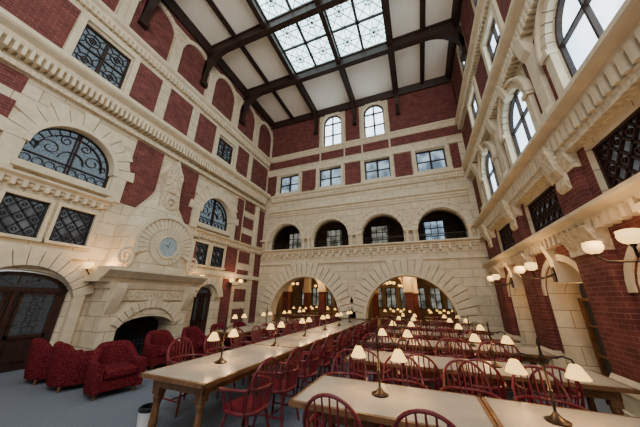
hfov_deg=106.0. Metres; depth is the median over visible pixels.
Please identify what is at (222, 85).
brick panel
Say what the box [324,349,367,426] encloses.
chair
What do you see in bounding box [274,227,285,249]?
wall
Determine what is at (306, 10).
beam
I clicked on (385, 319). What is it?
table
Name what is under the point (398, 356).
table lamp
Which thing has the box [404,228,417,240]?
column
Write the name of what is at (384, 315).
chair
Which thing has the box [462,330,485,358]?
chair
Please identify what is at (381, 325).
chair
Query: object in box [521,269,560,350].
pier
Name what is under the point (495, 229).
brick panel
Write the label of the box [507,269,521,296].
arch
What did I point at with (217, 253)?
window
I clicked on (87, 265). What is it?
wall sconce
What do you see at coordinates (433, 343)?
table
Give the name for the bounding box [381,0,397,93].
beam
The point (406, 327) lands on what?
chair
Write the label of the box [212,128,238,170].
window surround
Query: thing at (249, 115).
brick panel
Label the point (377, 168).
window
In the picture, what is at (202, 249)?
window
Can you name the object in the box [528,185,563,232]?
window
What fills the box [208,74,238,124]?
arch
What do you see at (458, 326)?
table lamp
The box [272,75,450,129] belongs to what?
crown molding
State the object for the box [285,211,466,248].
wall
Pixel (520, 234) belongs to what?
pilaster
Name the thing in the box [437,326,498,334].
table
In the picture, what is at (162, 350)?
seat cushion
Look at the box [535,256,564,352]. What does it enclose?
brick panel
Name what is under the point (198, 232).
crown molding
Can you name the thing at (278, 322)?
chair
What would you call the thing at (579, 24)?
window
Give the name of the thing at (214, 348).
chair
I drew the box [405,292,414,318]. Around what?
column
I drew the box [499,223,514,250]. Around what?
window
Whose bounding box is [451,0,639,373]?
wall
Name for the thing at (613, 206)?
crown molding
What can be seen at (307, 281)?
column
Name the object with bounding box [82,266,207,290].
mantel shelf
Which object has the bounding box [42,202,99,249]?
window surround
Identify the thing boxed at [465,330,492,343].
chair
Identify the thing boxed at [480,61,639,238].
stone band
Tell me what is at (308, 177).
brick panel
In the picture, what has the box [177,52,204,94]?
brick panel
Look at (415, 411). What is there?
chair
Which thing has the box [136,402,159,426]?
waste bin
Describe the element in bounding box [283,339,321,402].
chair
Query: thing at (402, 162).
brick panel
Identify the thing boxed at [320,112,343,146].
window surround
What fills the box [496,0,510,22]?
brick panel
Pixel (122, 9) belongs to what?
arch
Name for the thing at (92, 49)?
window
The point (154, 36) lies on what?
brick panel
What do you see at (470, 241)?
crown molding
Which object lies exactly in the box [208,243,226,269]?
window surround
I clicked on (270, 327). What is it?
table lamp
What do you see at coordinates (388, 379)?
chair
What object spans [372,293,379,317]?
column
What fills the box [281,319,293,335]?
chair
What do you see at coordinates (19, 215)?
window
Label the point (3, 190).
window surround
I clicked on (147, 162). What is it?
brick panel
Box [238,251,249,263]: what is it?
brick panel
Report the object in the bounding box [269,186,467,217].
crown molding
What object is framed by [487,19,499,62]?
window
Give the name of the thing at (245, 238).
brick panel
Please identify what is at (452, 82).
brick panel
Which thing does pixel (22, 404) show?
floor
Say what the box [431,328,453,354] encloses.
chair
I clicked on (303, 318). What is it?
chair
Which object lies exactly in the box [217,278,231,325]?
brick panel
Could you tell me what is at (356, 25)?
window
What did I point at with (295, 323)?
chair
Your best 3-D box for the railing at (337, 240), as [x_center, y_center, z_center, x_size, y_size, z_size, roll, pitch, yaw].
[0.622,1.742,13.502,2.100,0.422,0.038,-7,-21,21]
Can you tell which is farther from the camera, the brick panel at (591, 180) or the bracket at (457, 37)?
the bracket at (457, 37)
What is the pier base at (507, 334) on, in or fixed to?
on the floor
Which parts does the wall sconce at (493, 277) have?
lamp shade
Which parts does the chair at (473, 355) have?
arm rail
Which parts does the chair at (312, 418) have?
arm rail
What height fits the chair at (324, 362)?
1.015 m
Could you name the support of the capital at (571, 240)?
on the brick wall at (616, 313)
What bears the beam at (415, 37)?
attached to the ceiling
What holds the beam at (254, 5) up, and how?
attached to the ceiling
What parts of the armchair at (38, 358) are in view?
seat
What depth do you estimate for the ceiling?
12.98 m
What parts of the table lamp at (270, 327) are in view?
lamp shade, stem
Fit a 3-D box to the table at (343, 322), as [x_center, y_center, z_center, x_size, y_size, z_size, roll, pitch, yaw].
[1.205,4.943,10.008,1.080,0.762,2.340,-7,-21,21]
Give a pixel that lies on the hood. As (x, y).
(136, 237)
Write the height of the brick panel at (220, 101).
1.200 m
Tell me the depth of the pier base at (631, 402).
3.58 m
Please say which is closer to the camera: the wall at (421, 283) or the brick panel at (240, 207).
the brick panel at (240, 207)
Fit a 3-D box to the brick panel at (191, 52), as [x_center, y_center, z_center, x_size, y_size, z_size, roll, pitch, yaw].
[-5.933,-7.506,11.656,0.020,0.920,1.440,-7,-21,21]
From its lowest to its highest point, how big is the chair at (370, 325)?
1.015 m
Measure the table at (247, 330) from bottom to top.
0.762 m
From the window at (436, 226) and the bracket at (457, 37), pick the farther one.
the window at (436, 226)
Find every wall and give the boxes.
[0,0,272,347]
[254,100,505,336]
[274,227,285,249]
[274,281,295,321]
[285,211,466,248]
[294,277,455,326]
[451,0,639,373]
[575,249,639,382]
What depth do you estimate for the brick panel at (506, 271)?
8.47 m
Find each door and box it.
[0,271,67,372]
[189,287,211,333]
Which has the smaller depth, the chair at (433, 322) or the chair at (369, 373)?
the chair at (369, 373)
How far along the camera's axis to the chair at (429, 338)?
6.54 m
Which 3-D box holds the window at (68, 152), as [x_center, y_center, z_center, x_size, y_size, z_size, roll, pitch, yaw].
[-7.214,-1.688,7.026,0.120,1.530,1.960,-7,-21,21]
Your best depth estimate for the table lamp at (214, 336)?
3.67 m
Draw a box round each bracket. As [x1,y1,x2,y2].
[137,0,160,29]
[199,46,231,87]
[239,92,264,125]
[311,110,317,134]
[350,99,356,125]
[393,86,399,115]
[424,25,467,62]
[504,262,523,287]
[539,246,582,282]
[632,202,639,213]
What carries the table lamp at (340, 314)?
on the table at (333, 329)
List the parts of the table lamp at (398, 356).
lamp shade, stem, arm, lamp shade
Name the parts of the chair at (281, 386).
leg, leg, seat, arm rail, leg, leg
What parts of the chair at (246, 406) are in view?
leg, arm rail, seat, leg, leg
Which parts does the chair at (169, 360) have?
leg, arm rail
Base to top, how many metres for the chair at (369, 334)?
1.015 m
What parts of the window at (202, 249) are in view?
pane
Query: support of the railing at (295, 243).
attached to the wall at (471, 272)
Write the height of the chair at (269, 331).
1.015 m
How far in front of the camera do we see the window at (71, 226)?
6.76 m
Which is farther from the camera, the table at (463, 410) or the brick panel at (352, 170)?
the brick panel at (352, 170)
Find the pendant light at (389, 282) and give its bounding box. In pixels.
[383,281,394,285]
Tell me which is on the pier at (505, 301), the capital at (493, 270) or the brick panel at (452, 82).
the capital at (493, 270)
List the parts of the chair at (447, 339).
arm rail, seat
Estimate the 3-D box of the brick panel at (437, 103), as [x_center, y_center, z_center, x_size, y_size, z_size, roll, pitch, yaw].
[5.783,-6.110,13.922,3.530,2.550,0.020,-7,-21,21]
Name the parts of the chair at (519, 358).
arm rail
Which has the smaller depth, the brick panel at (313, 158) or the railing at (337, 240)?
the railing at (337, 240)
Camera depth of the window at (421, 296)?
17.45 m
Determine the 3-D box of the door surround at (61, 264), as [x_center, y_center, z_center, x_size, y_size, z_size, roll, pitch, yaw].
[-7.054,2.144,5.509,0.150,2.800,2.929,-7,-21,21]
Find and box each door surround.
[0,246,93,343]
[193,276,222,296]
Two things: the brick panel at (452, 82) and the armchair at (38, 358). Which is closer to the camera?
the armchair at (38, 358)
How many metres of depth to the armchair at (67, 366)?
4.54 m
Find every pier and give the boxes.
[495,278,518,335]
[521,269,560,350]
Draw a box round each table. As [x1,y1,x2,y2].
[139,344,296,426]
[211,325,268,352]
[253,331,334,384]
[256,321,297,335]
[286,314,317,318]
[288,375,497,426]
[302,324,354,361]
[329,320,366,347]
[344,350,462,392]
[367,336,449,384]
[379,318,415,328]
[386,329,442,351]
[388,324,437,331]
[425,317,451,325]
[426,320,458,325]
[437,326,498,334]
[442,332,520,345]
[446,341,557,392]
[457,358,639,414]
[480,396,639,426]
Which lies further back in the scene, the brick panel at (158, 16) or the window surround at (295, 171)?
the window surround at (295, 171)
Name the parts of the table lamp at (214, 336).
lamp shade, stem, lamp shade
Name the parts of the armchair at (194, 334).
seat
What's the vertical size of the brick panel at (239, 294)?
0.620 m
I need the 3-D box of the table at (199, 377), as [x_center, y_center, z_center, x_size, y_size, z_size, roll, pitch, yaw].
[-1.389,2.717,3.808,1.080,0.762,2.340,-7,-21,21]
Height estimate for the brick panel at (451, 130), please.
0.550 m
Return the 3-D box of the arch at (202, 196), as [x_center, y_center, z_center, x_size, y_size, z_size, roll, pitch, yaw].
[-5.114,-0.152,11.786,0.460,2.360,3.120,-7,-21,21]
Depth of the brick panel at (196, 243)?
10.34 m
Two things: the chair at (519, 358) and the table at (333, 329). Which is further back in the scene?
the table at (333, 329)
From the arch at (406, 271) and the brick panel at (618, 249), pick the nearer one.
the brick panel at (618, 249)
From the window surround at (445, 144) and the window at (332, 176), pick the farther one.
the window at (332, 176)
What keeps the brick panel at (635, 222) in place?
attached to the wall at (574, 335)
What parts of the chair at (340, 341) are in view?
seat, arm rail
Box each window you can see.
[0,192,49,237]
[18,128,108,187]
[49,207,94,245]
[71,24,130,89]
[194,242,208,264]
[199,199,226,230]
[210,246,223,267]
[216,138,232,164]
[257,0,385,71]
[280,175,298,192]
[288,233,300,248]
[301,288,303,305]
[312,288,318,305]
[320,167,340,186]
[324,116,340,145]
[326,229,341,246]
[327,289,331,305]
[364,105,384,136]
[365,158,390,179]
[370,225,388,243]
[378,288,382,307]
[386,288,396,307]
[399,288,405,307]
[415,148,446,170]
[417,288,426,308]
[423,220,445,239]
[429,288,442,309]
[446,297,453,309]
[459,47,465,72]
[471,93,478,118]
[486,150,498,194]
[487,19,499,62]
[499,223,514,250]
[509,89,534,156]
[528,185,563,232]
[555,0,624,77]
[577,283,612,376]
[592,107,639,189]
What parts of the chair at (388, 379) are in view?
arm rail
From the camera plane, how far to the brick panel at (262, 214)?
14.98 m
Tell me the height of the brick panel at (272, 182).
1.400 m
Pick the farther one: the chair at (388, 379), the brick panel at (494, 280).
the brick panel at (494, 280)
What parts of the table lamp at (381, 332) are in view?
lamp shade, stem, lamp shade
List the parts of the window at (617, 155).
pane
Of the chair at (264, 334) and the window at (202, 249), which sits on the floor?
the chair at (264, 334)
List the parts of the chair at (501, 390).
arm rail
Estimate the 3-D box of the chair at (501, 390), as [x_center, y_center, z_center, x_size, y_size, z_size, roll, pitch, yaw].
[2.076,2.391,3.095,0.637,1.015,0.546,-8,-21,23]
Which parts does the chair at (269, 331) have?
arm rail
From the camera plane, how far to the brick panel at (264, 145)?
16.42 m
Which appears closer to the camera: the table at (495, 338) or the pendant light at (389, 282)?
the table at (495, 338)
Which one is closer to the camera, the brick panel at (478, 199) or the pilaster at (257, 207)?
the brick panel at (478, 199)
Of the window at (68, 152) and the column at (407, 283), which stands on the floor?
the column at (407, 283)
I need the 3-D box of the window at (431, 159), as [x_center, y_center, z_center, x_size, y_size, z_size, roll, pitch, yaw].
[5.930,-2.783,12.900,1.440,1.300,0.110,-7,-21,21]
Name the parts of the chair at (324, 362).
arm rail, seat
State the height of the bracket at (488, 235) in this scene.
0.950 m
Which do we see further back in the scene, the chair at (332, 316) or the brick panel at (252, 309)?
the brick panel at (252, 309)
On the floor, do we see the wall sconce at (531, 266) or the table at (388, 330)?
the table at (388, 330)
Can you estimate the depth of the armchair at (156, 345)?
6.18 m
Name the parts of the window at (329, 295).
pane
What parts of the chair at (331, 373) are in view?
arm rail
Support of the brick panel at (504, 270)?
attached to the wall at (574, 335)
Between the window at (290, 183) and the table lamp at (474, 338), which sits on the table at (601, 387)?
the table lamp at (474, 338)
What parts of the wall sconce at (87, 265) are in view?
lamp shade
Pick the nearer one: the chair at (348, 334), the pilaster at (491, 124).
the chair at (348, 334)
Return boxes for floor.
[0,324,612,426]
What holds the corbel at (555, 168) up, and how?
attached to the wall at (574, 335)
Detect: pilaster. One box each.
[252,206,259,246]
[470,162,486,210]
[485,118,509,181]
[489,237,499,257]
[511,215,527,244]
[512,36,555,123]
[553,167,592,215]
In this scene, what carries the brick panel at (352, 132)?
attached to the wall at (471, 272)
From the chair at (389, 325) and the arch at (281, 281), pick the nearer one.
the chair at (389, 325)
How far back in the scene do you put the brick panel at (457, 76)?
12.11 m
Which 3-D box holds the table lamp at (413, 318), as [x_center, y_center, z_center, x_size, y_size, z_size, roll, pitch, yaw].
[2.720,3.383,7.605,0.600,0.630,0.180,-7,-21,21]
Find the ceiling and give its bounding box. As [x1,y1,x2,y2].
[175,0,452,121]
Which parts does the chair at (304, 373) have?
leg, arm rail, seat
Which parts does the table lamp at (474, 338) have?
lamp shade, arm, stem, lamp shade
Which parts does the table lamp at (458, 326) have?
lamp shade, lamp shade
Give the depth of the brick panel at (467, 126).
11.32 m
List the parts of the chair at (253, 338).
arm rail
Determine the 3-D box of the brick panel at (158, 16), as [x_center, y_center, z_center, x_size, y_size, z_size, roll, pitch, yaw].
[-6.647,-8.119,9.948,0.020,0.920,1.440,-7,-21,21]
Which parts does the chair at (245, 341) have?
arm rail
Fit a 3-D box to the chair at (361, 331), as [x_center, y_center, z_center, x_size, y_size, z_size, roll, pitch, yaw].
[1.102,3.949,7.563,0.546,1.015,0.637,-8,-21,23]
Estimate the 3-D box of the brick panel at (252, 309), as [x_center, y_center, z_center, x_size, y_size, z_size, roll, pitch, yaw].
[-3.746,4.229,13.837,0.020,3.700,0.550,-7,-21,21]
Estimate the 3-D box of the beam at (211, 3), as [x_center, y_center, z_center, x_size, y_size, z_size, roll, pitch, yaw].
[-4.453,-8.855,11.036,0.220,0.198,13.700,-7,-21,21]
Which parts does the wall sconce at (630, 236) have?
lamp shade, arm, lamp shade, arm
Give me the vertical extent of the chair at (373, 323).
1.015 m
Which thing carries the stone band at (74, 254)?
attached to the wall at (34, 92)
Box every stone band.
[0,51,267,210]
[0,241,89,259]
[190,268,259,280]
[260,254,487,265]
[269,138,462,177]
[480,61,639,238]
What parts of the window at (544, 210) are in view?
pane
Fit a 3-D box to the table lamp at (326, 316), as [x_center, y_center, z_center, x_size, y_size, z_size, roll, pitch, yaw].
[0.168,3.387,7.735,0.180,0.630,0.600,-7,-21,21]
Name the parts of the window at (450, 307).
pane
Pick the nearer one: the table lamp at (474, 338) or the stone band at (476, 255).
the table lamp at (474, 338)
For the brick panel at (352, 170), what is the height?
1.400 m
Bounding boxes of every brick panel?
[0,0,80,48]
[0,62,28,92]
[0,93,15,117]
[101,0,118,11]
[120,140,163,206]
[129,6,171,60]
[129,62,162,112]
[138,0,173,40]
[161,1,272,131]
[163,89,192,135]
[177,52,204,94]
[179,164,198,224]
[183,45,204,71]
[190,237,197,273]
[194,113,216,153]
[212,86,233,121]
[215,78,233,104]
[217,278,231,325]
[224,246,237,271]
[230,309,243,322]
[233,289,245,301]
[234,198,244,240]
[235,146,249,177]
[236,269,247,282]
[238,112,253,140]
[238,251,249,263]
[240,106,254,125]
[241,233,251,244]
[242,216,253,230]
[245,201,254,214]
[248,254,260,322]
[251,158,267,191]
[256,210,264,247]
[258,132,270,156]
[260,124,270,142]
[267,177,276,196]
[269,154,319,170]
[272,117,319,157]
[302,169,315,191]
[321,149,343,160]
[345,107,359,140]
[345,145,360,155]
[345,161,360,184]
[363,139,388,151]
[387,82,456,131]
[390,125,461,146]
[393,152,412,176]
[449,143,461,167]
[451,76,457,107]
[452,53,462,100]
[460,0,474,49]
[462,125,467,149]
[464,111,471,141]
[473,176,481,213]
[475,53,487,98]
[485,240,491,259]
[494,280,505,330]
[495,229,500,252]
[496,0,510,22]
[504,264,515,295]
[504,270,520,336]
[520,204,531,236]
[522,39,558,113]
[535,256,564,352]
[536,245,574,293]
[576,147,601,198]
[607,226,639,310]
[613,216,639,288]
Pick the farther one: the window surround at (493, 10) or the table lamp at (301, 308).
the table lamp at (301, 308)
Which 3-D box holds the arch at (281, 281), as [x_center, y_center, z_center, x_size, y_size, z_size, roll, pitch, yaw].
[-0.781,4.077,13.222,5.660,2.830,0.650,-7,-21,21]
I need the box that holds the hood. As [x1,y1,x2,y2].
[99,164,186,273]
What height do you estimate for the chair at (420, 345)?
1.015 m
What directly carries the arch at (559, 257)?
attached to the wall at (574, 335)
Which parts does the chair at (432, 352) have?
arm rail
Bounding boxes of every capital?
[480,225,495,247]
[488,266,505,277]
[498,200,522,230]
[510,253,537,270]
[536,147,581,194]
[556,224,614,257]
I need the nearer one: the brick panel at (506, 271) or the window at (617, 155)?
the window at (617, 155)
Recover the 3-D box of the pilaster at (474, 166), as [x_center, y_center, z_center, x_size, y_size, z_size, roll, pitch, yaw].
[6.740,-1.076,10.184,0.260,2.400,0.300,-7,-21,21]
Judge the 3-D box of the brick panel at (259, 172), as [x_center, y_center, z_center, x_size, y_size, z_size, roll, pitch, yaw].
[-3.890,-2.373,15.496,0.020,1.850,1.600,-7,-21,21]
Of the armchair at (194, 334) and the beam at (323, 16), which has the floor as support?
the armchair at (194, 334)
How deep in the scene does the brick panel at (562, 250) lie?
5.87 m
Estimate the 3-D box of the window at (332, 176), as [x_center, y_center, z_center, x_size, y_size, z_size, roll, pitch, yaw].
[0.683,-2.172,14.876,1.440,1.300,0.110,-7,-21,21]
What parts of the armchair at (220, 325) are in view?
seat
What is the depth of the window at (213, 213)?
11.86 m
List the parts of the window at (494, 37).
pane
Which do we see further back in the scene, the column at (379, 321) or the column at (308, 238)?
the column at (379, 321)
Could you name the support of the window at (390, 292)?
in the wall at (421, 283)
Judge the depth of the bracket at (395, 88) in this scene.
14.28 m
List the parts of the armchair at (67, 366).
seat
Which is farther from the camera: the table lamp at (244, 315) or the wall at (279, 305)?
the wall at (279, 305)
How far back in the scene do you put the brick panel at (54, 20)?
6.69 m
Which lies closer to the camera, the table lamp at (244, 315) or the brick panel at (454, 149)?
the table lamp at (244, 315)
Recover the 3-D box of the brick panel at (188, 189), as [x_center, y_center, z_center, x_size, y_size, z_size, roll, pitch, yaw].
[-5.718,-0.810,10.156,0.020,2.400,0.990,-7,-21,21]
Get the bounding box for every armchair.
[24,337,82,385]
[46,341,93,392]
[83,340,146,400]
[141,330,184,369]
[181,326,213,359]
[210,323,232,350]
[233,321,255,345]
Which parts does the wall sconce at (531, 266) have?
lamp shade, lamp shade, arm, arm, wall plate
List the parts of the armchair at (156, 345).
seat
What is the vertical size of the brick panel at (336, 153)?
0.550 m
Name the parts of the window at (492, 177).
pane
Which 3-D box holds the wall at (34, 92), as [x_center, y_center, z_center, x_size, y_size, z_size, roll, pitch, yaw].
[-6.340,-2.159,9.593,0.450,14.050,14.000,-7,-21,21]
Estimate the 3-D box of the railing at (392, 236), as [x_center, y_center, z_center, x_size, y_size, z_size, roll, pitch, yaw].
[3.264,1.435,12.507,2.100,0.422,0.038,-7,-21,21]
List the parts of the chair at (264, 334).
arm rail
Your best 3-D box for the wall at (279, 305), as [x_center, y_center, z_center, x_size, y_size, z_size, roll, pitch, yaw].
[-3.580,6.280,18.027,0.150,3.420,7.100,-7,-21,21]
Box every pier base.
[505,333,522,346]
[536,346,566,367]
[609,373,639,417]
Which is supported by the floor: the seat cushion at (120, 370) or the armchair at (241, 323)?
the armchair at (241, 323)
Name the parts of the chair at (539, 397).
arm rail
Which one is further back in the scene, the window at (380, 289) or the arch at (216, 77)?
the window at (380, 289)
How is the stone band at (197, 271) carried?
attached to the wall at (34, 92)
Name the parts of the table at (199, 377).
leg, leg, leg, leg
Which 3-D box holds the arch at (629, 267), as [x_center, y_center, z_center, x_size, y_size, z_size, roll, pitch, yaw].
[4.271,0.449,2.825,0.070,0.860,2.080,-7,-21,21]
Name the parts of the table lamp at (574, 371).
lamp shade, arm, stem, lamp shade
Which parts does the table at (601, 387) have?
leg, leg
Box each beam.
[206,0,293,119]
[210,0,348,54]
[246,0,317,115]
[246,18,453,97]
[314,0,355,105]
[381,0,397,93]
[420,0,425,83]
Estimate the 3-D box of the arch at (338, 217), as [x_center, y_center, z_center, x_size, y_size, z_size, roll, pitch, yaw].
[0.542,0.666,13.624,2.740,1.370,0.120,-7,-21,21]
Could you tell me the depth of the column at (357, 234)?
12.70 m
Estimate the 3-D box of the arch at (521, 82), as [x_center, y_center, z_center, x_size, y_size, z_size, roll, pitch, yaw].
[5.212,-2.433,6.401,0.400,2.400,2.060,-7,-21,21]
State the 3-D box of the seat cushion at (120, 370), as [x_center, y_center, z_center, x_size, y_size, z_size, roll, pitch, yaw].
[-3.843,2.954,4.548,0.589,0.142,0.497,-12,-23,32]
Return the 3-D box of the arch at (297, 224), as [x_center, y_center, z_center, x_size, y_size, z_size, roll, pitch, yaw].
[-2.091,0.973,14.616,2.740,1.370,0.120,-7,-21,21]
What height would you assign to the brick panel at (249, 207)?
0.620 m
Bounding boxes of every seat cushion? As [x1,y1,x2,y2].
[103,362,137,379]
[158,345,178,355]
[196,340,210,348]
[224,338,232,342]
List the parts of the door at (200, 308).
glass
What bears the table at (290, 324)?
on the floor
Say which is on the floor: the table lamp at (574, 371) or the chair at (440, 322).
the chair at (440, 322)
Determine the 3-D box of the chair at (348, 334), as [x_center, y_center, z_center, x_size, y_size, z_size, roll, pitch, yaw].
[0.538,3.472,6.237,0.546,1.015,0.637,-6,-21,19]
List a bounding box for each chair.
[160,337,206,417]
[203,332,235,398]
[218,356,277,426]
[230,328,257,385]
[242,323,267,344]
[251,325,274,374]
[252,346,302,426]
[260,321,281,340]
[268,323,288,356]
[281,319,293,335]
[282,321,299,335]
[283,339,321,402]
[292,318,303,332]
[294,319,308,332]
[300,334,333,390]
[302,393,384,426]
[303,318,318,350]
[312,317,323,344]
[317,330,343,378]
[319,315,329,325]
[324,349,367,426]
[328,327,351,371]
[331,314,341,322]
[338,324,358,362]
[346,322,363,352]
[350,349,391,383]
[353,320,368,348]
[359,319,371,347]
[360,333,385,382]
[365,316,377,340]
[365,318,374,339]
[371,335,400,384]
[377,325,393,351]
[377,354,427,388]
[382,315,392,327]
[385,325,401,351]
[391,408,455,426]
[396,337,424,384]
[398,353,441,389]
[403,327,421,353]
[405,335,437,389]
[407,321,424,354]
[410,327,432,355]
[414,321,428,331]
[428,322,444,331]
[430,316,444,326]
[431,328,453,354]
[434,322,452,332]
[434,338,470,393]
[435,328,460,351]
[439,359,500,398]
[441,338,475,384]
[451,359,506,398]
[453,323,470,333]
[458,323,476,333]
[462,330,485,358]
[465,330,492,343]
[477,341,519,400]
[480,341,529,399]
[510,365,584,408]
[511,365,589,410]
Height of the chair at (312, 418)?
1.015 m
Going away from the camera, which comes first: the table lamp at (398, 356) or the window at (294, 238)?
the table lamp at (398, 356)
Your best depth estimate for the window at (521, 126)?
6.59 m
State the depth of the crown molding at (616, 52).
3.74 m
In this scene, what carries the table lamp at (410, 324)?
on the table at (433, 343)
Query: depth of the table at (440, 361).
3.84 m
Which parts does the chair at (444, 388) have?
arm rail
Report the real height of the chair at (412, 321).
1.015 m
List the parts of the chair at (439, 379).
arm rail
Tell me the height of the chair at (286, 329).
1.015 m
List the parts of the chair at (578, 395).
arm rail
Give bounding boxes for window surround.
[0,187,56,241]
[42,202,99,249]
[62,8,141,95]
[191,239,211,267]
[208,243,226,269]
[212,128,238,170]
[275,170,301,195]
[315,162,344,189]
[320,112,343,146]
[360,101,387,137]
[361,152,394,182]
[411,142,453,174]
[466,76,480,128]
[480,0,503,75]
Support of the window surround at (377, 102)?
attached to the wall at (471, 272)
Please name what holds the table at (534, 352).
on the floor
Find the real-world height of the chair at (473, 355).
1.015 m
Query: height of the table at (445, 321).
0.762 m
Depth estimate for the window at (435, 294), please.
17.15 m
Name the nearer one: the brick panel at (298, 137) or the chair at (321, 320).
the chair at (321, 320)
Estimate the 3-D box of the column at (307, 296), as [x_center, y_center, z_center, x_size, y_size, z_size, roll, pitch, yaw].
[-0.995,6.918,18.486,0.400,1.600,0.400,-7,-21,21]
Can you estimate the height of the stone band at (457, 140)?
0.200 m
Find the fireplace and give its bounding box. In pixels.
[74,162,207,355]
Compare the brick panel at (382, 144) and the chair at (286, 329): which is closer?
the chair at (286, 329)
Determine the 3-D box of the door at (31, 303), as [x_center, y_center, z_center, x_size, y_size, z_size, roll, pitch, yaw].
[-7.268,2.459,5.526,0.172,2.210,1.920,-7,-21,21]
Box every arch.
[0,102,134,202]
[116,0,130,19]
[123,0,179,66]
[173,39,212,99]
[189,185,238,239]
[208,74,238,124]
[235,100,257,144]
[256,121,272,157]
[257,261,355,317]
[265,218,305,239]
[307,213,353,238]
[348,257,483,323]
[355,208,408,234]
[411,201,473,229]
[476,141,502,201]
[496,75,540,167]
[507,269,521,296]
[534,0,623,99]
[541,254,579,295]
[623,243,639,292]
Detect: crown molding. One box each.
[0,6,270,204]
[0,165,113,208]
[75,0,271,166]
[161,0,274,126]
[193,228,263,254]
[261,237,479,258]
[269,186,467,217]
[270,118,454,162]
[271,167,463,203]
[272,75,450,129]
[445,0,462,78]
[454,0,489,129]
[461,0,537,177]
[473,0,639,234]
[482,172,639,272]
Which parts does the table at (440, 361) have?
leg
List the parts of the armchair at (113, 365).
seat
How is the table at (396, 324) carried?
on the floor
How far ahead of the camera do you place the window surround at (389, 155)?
13.65 m
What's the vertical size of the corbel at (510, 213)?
0.950 m
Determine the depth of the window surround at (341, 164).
14.66 m
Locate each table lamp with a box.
[207,317,238,363]
[232,308,246,329]
[261,306,271,325]
[267,314,284,345]
[282,306,290,321]
[298,306,304,319]
[299,311,311,336]
[320,309,329,329]
[335,311,342,325]
[346,307,352,321]
[351,328,406,397]
[378,318,412,348]
[390,314,414,340]
[396,311,415,329]
[402,309,416,321]
[442,310,459,327]
[447,312,469,334]
[455,316,484,346]
[469,322,513,367]
[505,337,592,426]
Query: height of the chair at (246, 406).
1.015 m
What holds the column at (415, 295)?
attached to the column at (416, 290)
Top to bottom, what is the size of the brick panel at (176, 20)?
0.250 m
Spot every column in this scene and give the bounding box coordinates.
[260,240,270,250]
[280,285,292,320]
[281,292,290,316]
[300,236,310,247]
[303,278,311,292]
[303,293,310,313]
[317,281,327,325]
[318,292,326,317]
[348,232,359,244]
[372,290,380,326]
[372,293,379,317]
[403,277,416,324]
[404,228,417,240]
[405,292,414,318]
[411,277,421,325]
[413,293,420,319]
[465,223,480,237]
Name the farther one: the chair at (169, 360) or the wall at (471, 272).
the wall at (471, 272)
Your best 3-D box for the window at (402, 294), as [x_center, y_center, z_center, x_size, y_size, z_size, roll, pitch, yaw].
[6.333,6.258,17.856,0.720,1.450,0.110,-7,-21,21]
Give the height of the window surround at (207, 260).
1.104 m
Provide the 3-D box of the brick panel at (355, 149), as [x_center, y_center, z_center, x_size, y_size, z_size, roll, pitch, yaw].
[2.017,-3.837,14.681,1.000,0.550,0.020,-7,-21,21]
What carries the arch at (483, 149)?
attached to the wall at (574, 335)
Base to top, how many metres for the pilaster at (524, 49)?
2.400 m
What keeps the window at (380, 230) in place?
in the wall at (452, 223)
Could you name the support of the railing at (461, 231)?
attached to the wall at (471, 272)
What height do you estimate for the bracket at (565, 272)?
0.820 m
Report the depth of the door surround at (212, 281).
10.99 m
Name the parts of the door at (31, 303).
glass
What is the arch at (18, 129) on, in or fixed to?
attached to the wall at (34, 92)
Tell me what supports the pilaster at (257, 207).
attached to the wall at (34, 92)
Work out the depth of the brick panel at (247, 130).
14.83 m
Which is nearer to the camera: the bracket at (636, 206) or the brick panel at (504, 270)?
the bracket at (636, 206)
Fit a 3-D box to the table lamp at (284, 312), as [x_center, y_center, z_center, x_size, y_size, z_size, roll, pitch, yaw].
[-1.377,4.174,10.040,0.180,0.630,0.600,-7,-21,21]
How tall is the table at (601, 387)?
0.762 m
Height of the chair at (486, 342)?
1.015 m
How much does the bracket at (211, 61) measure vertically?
1.860 m
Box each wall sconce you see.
[83,262,93,274]
[229,278,242,286]
[487,274,513,287]
[514,262,557,281]
[581,228,639,262]
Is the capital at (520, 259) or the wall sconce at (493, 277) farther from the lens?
the wall sconce at (493, 277)
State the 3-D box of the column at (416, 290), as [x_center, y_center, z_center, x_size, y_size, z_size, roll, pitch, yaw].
[6.268,5.687,15.890,0.560,3.420,0.560,-7,-21,21]
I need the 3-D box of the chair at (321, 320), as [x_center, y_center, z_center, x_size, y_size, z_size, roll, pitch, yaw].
[0.259,4.804,10.030,0.546,1.015,0.637,-5,-20,18]
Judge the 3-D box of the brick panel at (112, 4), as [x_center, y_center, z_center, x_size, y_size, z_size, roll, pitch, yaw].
[-7.378,-7.733,7.888,0.020,1.200,1.450,-7,-21,21]
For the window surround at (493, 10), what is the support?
attached to the wall at (574, 335)
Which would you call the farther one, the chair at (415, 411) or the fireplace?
the fireplace
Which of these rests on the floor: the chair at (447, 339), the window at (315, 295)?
the chair at (447, 339)
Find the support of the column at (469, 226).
on the crown molding at (470, 241)
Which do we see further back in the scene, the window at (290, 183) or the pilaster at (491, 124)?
the window at (290, 183)
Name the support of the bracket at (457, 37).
attached to the wall at (574, 335)
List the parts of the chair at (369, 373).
arm rail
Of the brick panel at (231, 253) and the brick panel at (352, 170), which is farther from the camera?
the brick panel at (352, 170)
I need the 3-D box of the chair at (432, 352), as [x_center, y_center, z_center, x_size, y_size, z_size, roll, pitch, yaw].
[2.103,3.066,5.011,0.637,1.015,0.546,-7,-21,23]
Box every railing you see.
[272,243,300,249]
[314,240,347,246]
[364,236,403,242]
[420,231,466,239]
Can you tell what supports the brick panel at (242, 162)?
attached to the wall at (34, 92)
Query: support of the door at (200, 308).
in the wall at (34, 92)
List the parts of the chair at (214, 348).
arm rail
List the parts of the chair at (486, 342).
arm rail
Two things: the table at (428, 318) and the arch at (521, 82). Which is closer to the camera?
the arch at (521, 82)

